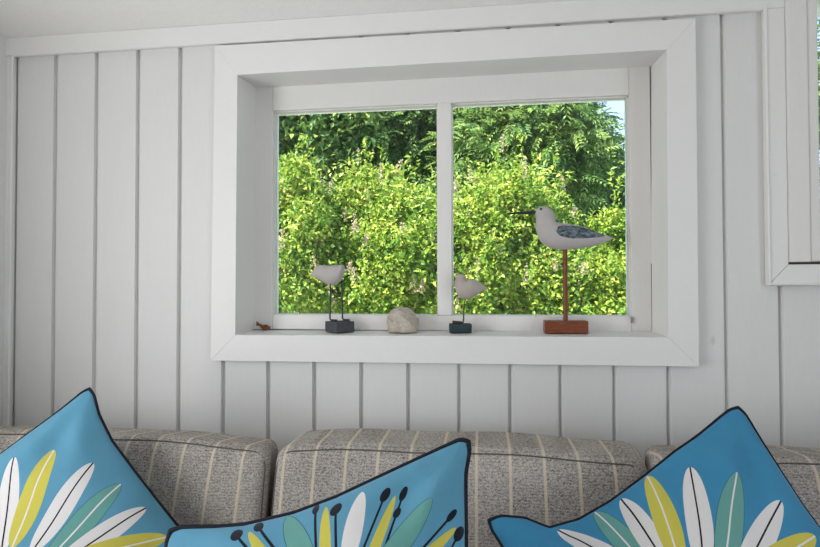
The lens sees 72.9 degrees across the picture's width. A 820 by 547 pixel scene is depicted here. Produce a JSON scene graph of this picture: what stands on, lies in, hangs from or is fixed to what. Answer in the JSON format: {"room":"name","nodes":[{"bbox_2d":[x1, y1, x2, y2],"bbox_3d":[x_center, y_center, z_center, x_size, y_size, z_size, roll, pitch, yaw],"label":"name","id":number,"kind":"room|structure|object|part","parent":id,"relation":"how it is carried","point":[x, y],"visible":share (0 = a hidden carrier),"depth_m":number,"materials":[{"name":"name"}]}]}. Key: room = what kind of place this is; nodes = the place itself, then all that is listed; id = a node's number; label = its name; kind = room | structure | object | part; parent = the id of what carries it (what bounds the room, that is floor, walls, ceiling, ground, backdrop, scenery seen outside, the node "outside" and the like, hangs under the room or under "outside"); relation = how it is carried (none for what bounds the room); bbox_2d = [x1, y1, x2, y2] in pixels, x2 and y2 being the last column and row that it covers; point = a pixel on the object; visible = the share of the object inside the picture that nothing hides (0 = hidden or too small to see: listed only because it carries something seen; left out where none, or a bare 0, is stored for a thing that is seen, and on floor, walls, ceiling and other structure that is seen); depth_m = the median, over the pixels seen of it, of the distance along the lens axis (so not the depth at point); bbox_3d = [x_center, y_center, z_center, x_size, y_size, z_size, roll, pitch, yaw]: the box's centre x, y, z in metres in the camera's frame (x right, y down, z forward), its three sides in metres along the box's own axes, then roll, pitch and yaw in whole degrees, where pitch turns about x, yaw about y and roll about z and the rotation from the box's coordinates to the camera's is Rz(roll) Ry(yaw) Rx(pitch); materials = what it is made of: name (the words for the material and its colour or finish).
{"room":"living room","nodes":[
{"label":"living room","id":0,"kind":"room"},
{"bbox_2d":[0,33,7,426],"bbox_3d":[-1.420,-0.157,-0.534,0.100,2.640,4.168,0,-1,7],"label":"wall","id":1,"kind":"structure","parent":0,"point":[3,58],"depth_m":1.50,"materials":[{"name":"white paint"}]},
{"bbox_2d":[0,0,572,37],"bbox_3d":[-0.344,-1.125,-0.668,3.978,0.874,4.385,0,-1,7],"label":"ceiling","id":2,"kind":"structure","parent":0,"point":[18,18],"depth_m":1.40,"materials":[{"name":"paint"}]},
{"bbox_2d":[12,2,819,463],"bbox_3d":[0.349,0.426,1.375,3.108,2.300,0.097,0,-1,7],"label":"wall","id":3,"kind":"structure","parent":0,"point":[114,151],"depth_m":1.44,"materials":[{"name":"white paint"}]},
{"bbox_2d":[3,55,16,425],"bbox_3d":[-1.090,0.292,1.508,0.022,1.780,0.017,0,-1,7],"label":"trim","id":4,"kind":"structure","parent":3,"relation":"attached to","point":[11,60],"depth_m":1.51,"materials":[{"name":"white paint"}]},
{"bbox_2d":[6,0,784,57],"bbox_3d":[-0.125,-0.623,1.399,1.973,0.051,0.018,0,-1,7],"label":"trim","id":5,"kind":"structure","parent":3,"relation":"attached to","point":[575,11],"depth_m":1.38,"materials":[{"name":"white paint"}]},
{"bbox_2d":[211,18,698,366],"bbox_3d":[0.086,-0.185,1.436,1.186,0.814,0.162,0,-1,7],"label":"window","id":6,"kind":"structure","parent":3,"relation":"in","point":[649,66],"depth_m":1.41,"materials":[{"name":"white paint"}]},
{"bbox_3d":[-0.477,-0.183,1.436,0.069,0.813,0.018,0,-1,7],"label":"casing","id":7,"kind":"part","parent":6,"relation":"part of","materials":[{"name":"white paint"}]},
{"bbox_2d":[256,321,269,329],"bbox_3d":[-0.398,0.141,1.505,0.040,0.025,0.014,0,-1,7],"label":"dried leaf","id":8,"kind":"object","parent":6,"relation":"on","point":[264,327],"visible":1,"depth_m":1.50,"materials":[{"name":"brown plant"}]},
{"bbox_2d":[311,265,353,332],"bbox_3d":[-0.204,0.065,1.458,0.082,0.176,0.086,1,-1,-40],"label":"shorebird figurine","id":9,"kind":"object","parent":6,"relation":"on","point":[330,275],"visible":1,"depth_m":1.44,"materials":[{"name":"wood"}]},
{"bbox_3d":[-0.200,0.075,1.448,0.023,0.100,0.006,-1,-1,20],"label":"leg","id":10,"kind":"part","parent":9,"relation":"part of","materials":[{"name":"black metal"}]},
{"bbox_3d":[-0.170,0.070,1.460,0.024,0.111,0.006,-1,-1,19],"label":"leg","id":11,"kind":"part","parent":9,"relation":"part of","materials":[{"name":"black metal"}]},
{"bbox_2d":[386,306,418,332],"bbox_3d":[-0.019,0.118,1.432,0.085,0.066,0.068,0,-1,7],"label":"rock","id":12,"kind":"object","parent":6,"relation":"on","point":[399,319],"visible":1,"depth_m":1.41,"materials":[{"name":"beige stone"}]},
{"bbox_3d":[0.092,-0.488,1.495,0.944,0.072,0.044,0,-1,7],"label":"rail","id":13,"kind":"part","parent":6,"relation":"part of","materials":[{"name":"white paint"}]},
{"bbox_3d":[0.085,0.161,1.430,1.053,0.030,0.160,0,-1,7],"label":"sill","id":14,"kind":"part","parent":6,"relation":"part of","materials":[{"name":"white paint"}]},
{"bbox_3d":[0.093,0.131,1.483,0.944,0.040,0.044,0,-1,7],"label":"rail","id":15,"kind":"part","parent":6,"relation":"part of","materials":[{"name":"white paint"}]},
{"bbox_3d":[0.076,0.185,1.357,1.183,0.071,0.018,0,-1,7],"label":"casing","id":16,"kind":"part","parent":6,"relation":"part of","materials":[{"name":"white paint"}]},
{"bbox_3d":[0.079,-0.554,1.371,1.178,0.079,0.018,0,-1,7],"label":"casing","id":17,"kind":"part","parent":6,"relation":"part of","materials":[{"name":"white paint"}]},
{"bbox_2d":[449,274,487,332],"bbox_3d":[0.148,0.075,1.411,0.100,0.149,0.043,0,-1,7],"label":"shorebird figurine","id":18,"kind":"object","parent":6,"relation":"on","point":[465,289],"visible":1,"depth_m":1.40,"materials":[{"name":"paint"}]},
{"bbox_3d":[0.126,0.094,1.411,0.036,0.068,0.008,0,-1,-1],"label":"leg","id":19,"kind":"part","parent":18,"relation":"part of","materials":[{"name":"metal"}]},
{"bbox_2d":[507,206,612,333],"bbox_3d":[0.373,-0.011,1.384,0.258,0.317,0.056,0,-1,7],"label":"shorebird figurine","id":20,"kind":"object","parent":6,"relation":"on","point":[553,234],"visible":1,"depth_m":1.36,"materials":[{"name":"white wood"}]},
{"bbox_3d":[0.419,-0.104,1.364,0.120,0.037,0.019,0,-1,0],"label":"wing panel","id":21,"kind":"part","parent":20,"relation":"part of","materials":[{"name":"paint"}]},
{"bbox_3d":[0.630,-0.189,1.292,0.068,0.804,0.018,0,-1,7],"label":"casing","id":22,"kind":"part","parent":6,"relation":"part of","materials":[{"name":"white paint"}]},
{"bbox_2d":[761,0,819,285],"bbox_3d":[1.290,-0.314,1.246,0.961,0.682,0.107,0,-1,7],"label":"window","id":23,"kind":"structure","parent":3,"relation":"in","point":[789,33],"depth_m":1.25,"materials":[{"name":"white paint"}]},
{"bbox_3d":[0.833,-0.290,1.267,0.042,0.630,0.018,0,-1,7],"label":"casing","id":24,"kind":"part","parent":23,"relation":"part of","materials":[{"name":"white paint"}]},
{"bbox_3d":[1.184,0.001,1.216,0.746,0.046,0.018,0,-1,7],"label":"casing","id":25,"kind":"part","parent":23,"relation":"part of","materials":[{"name":"white paint"}]},
{"bbox_3d":[0.074,1.196,-0.756,3.109,0.120,4.365,0,-1,7],"label":"floor","id":26,"kind":"structure","parent":0,"visible":0},
{"bbox_3d":[0.089,0.816,0.844,2.390,0.699,0.948,0,-1,7],"label":"sofa","id":27,"kind":"object","parent":26,"relation":"on","visible":0},
{"bbox_2d":[0,387,178,546],"bbox_3d":[-0.663,0.499,0.974,0.645,0.541,0.270,0,-1,-26],"label":"throw pillow","id":28,"kind":"object","parent":27,"relation":"on","point":[66,482],"visible":0.98,"depth_m":1.00,"materials":[{"name":"blue fabric"}]},
{"bbox_2d":[0,425,277,524],"bbox_3d":[-0.663,0.559,1.211,0.761,0.423,0.257,0,-1,7],"label":"cushion","id":29,"kind":"object","parent":27,"relation":"on","point":[200,477],"visible":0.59,"depth_m":1.14,"materials":[{"name":"grey fabric"}]},
{"bbox_2d":[164,438,471,546],"bbox_3d":[-0.135,0.502,0.704,0.481,0.510,0.227,0,-1,-6],"label":"throw pillow","id":30,"kind":"object","parent":27,"relation":"on","point":[421,501],"visible":1,"depth_m":0.77,"materials":[{"name":"blue fabric"}]},
{"bbox_2d":[271,428,646,546],"bbox_3d":[0.098,0.556,1.114,0.757,0.422,0.262,0,-1,7],"label":"cushion","id":31,"kind":"object","parent":27,"relation":"on","point":[545,479],"visible":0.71,"depth_m":1.09,"materials":[{"name":"grey fabric"}]},
{"bbox_2d":[487,406,819,546],"bbox_3d":[0.449,0.498,0.841,0.613,0.527,0.280,0,-1,-5],"label":"throw pillow","id":32,"kind":"object","parent":27,"relation":"on","point":[723,486],"visible":1,"depth_m":0.90,"materials":[{"name":"blue fabric"}]},
{"bbox_2d":[645,445,819,525],"bbox_3d":[0.817,0.552,1.019,0.723,0.422,0.257,0,-1,7],"label":"cushion","id":33,"kind":"object","parent":27,"relation":"on","point":[800,466],"visible":0.3,"depth_m":1.01,"materials":[{"name":"grey fabric"}]},
{"label":"outside","id":34,"kind":"structure","parent":0,"visible":0},
{"bbox_3d":[1.767,1.829,13.453,28.000,0.150,19.500,0,-1,7],"label":"ground","id":35,"kind":"structure","parent":34,"visible":0},
{"bbox_2d":[278,122,399,313],"bbox_3d":[-1.108,0.173,5.065,2.379,2.866,1.763,0,-1,0],"label":"shrub","id":36,"kind":"object","parent":35,"relation":"on","point":[303,245],"visible":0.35,"depth_m":4.61,"materials":[{"name":"green plant"}]},
{"bbox_2d":[279,111,434,312],"bbox_3d":[-1.419,-1.421,7.788,3.589,6.171,3.147,0,-1,-19],"label":"tree","id":37,"kind":"object","parent":35,"relation":"on","point":[289,128],"visible":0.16,"depth_m":6.90,"materials":[{"name":"green plant"}]},
{"bbox_2d":[280,145,503,313],"bbox_3d":[-0.039,0.176,5.158,2.068,2.865,2.038,-1,-2,44],"label":"shrub","id":38,"kind":"object","parent":35,"relation":"on","point":[392,230],"visible":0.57,"depth_m":4.51,"materials":[{"name":"green plant"}]},
{"bbox_2d":[315,108,530,194],"bbox_3d":[0.435,-1.332,7.706,3.656,5.975,3.439,-1,-1,35],"label":"tree","id":39,"kind":"object","parent":35,"relation":"on","point":[428,117],"visible":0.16,"depth_m":6.88,"materials":[{"name":"green plant"}]},
{"bbox_2d":[369,131,615,314],"bbox_3d":[0.711,0.206,5.000,2.319,2.787,1.984,0,-1,-1],"label":"shrub","id":40,"kind":"object","parent":35,"relation":"on","point":[511,242],"visible":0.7,"depth_m":4.46,"materials":[{"name":"green plant"}]},
{"bbox_2d":[414,102,624,227],"bbox_3d":[1.353,-0.998,6.594,2.634,5.252,2.434,-1,-1,30],"label":"tree","id":41,"kind":"object","parent":35,"relation":"on","point":[583,138],"visible":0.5,"depth_m":5.98,"materials":[{"name":"green plant"}]},
{"bbox_2d":[492,166,625,314],"bbox_3d":[1.671,0.338,4.810,1.893,2.526,2.032,0,-1,11],"label":"shrub","id":42,"kind":"object","parent":35,"relation":"on","point":[609,279],"visible":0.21,"depth_m":4.48,"materials":[{"name":"green plant"}]},
{"bbox_2d":[563,122,625,238],"bbox_3d":[3.150,-0.247,7.670,2.881,3.804,2.780,1,-1,-32],"label":"tree","id":43,"kind":"object","parent":35,"relation":"on","point":[622,198],"visible":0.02,"depth_m":7.25,"materials":[{"name":"green plant"}]},
{"bbox_2d":[817,18,819,165],"bbox_3d":[6.405,-1.572,7.800,3.942,6.431,3.032,-1,-1,25],"label":"tree","id":44,"kind":"object","parent":35,"relation":"on","point":[818,25],"visible":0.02,"depth_m":7.48,"materials":[{"name":"green plant"}]}
]}

